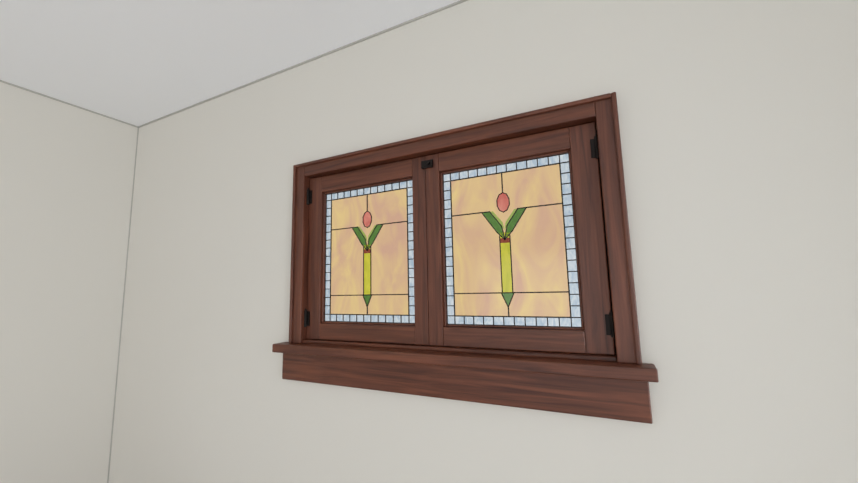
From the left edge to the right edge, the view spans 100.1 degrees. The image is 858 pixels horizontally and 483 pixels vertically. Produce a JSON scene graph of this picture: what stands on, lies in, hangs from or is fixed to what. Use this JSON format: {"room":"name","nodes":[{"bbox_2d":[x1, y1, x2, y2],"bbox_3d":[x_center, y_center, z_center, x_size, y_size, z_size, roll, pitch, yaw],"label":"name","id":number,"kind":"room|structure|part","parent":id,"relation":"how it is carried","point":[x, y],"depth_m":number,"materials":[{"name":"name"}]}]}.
{"room":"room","nodes":[
{"label":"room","id":0,"kind":"room"},
{"bbox_2d":[0,82,137,482],"bbox_3d":[-2.814,0.293,-0.360,0.160,2.440,5.430,-5,-8,26],"label":"wall","id":1,"kind":"structure","parent":0,"point":[66,177],"depth_m":1.70,"materials":[{"name":"grey paint"}]},
{"bbox_2d":[0,0,459,125],"bbox_3d":[-1.114,-1.124,-1.024,4.007,0.120,5.430,-5,-8,26],"label":"ceiling","id":2,"kind":"structure","parent":0,"point":[137,62],"depth_m":1.37,"materials":[{"name":"white paint"}]},
{"bbox_2d":[0,0,467,482],"bbox_3d":[-1.086,0.100,-1.184,3.687,2.350,5.110,-5,-8,26],"label":"trim","id":3,"kind":"structure","parent":2,"relation":"attached to","point":[364,39],"depth_m":1.73,"materials":[{"name":"grey"}]},
{"bbox_2d":[109,0,857,482],"bbox_3d":[0.069,0.425,1.163,3.687,2.440,0.160,-5,-8,26],"label":"wall","id":4,"kind":"structure","parent":0,"point":[739,130],"depth_m":0.98,"materials":[{"name":"grey paint"}]},
{"bbox_2d":[272,92,658,423],"bbox_3d":[0.006,0.068,1.197,1.215,0.818,0.210,-5,-8,26],"label":"window","id":5,"kind":"structure","parent":4,"relation":"in","point":[616,386],"depth_m":1.08,"materials":[{"name":"brown wood"}]},
{"bbox_3d":[0.004,0.023,1.181,0.890,0.488,0.004,-5,-8,26],"label":"stained glass window leadlight","id":6,"kind":"part","parent":5,"relation":"part of","materials":[{"name":"multicoloured glass"}]},
{"bbox_3d":[-0.007,0.005,1.155,1.061,0.552,0.019,-5,-8,26],"label":"stained glass window hardware","id":7,"kind":"part","parent":5,"relation":"part of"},
{"bbox_3d":[0.004,0.021,1.177,1.029,0.617,0.036,-5,-8,26],"label":"stained glass window sash","id":8,"kind":"part","parent":5,"relation":"part of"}
]}

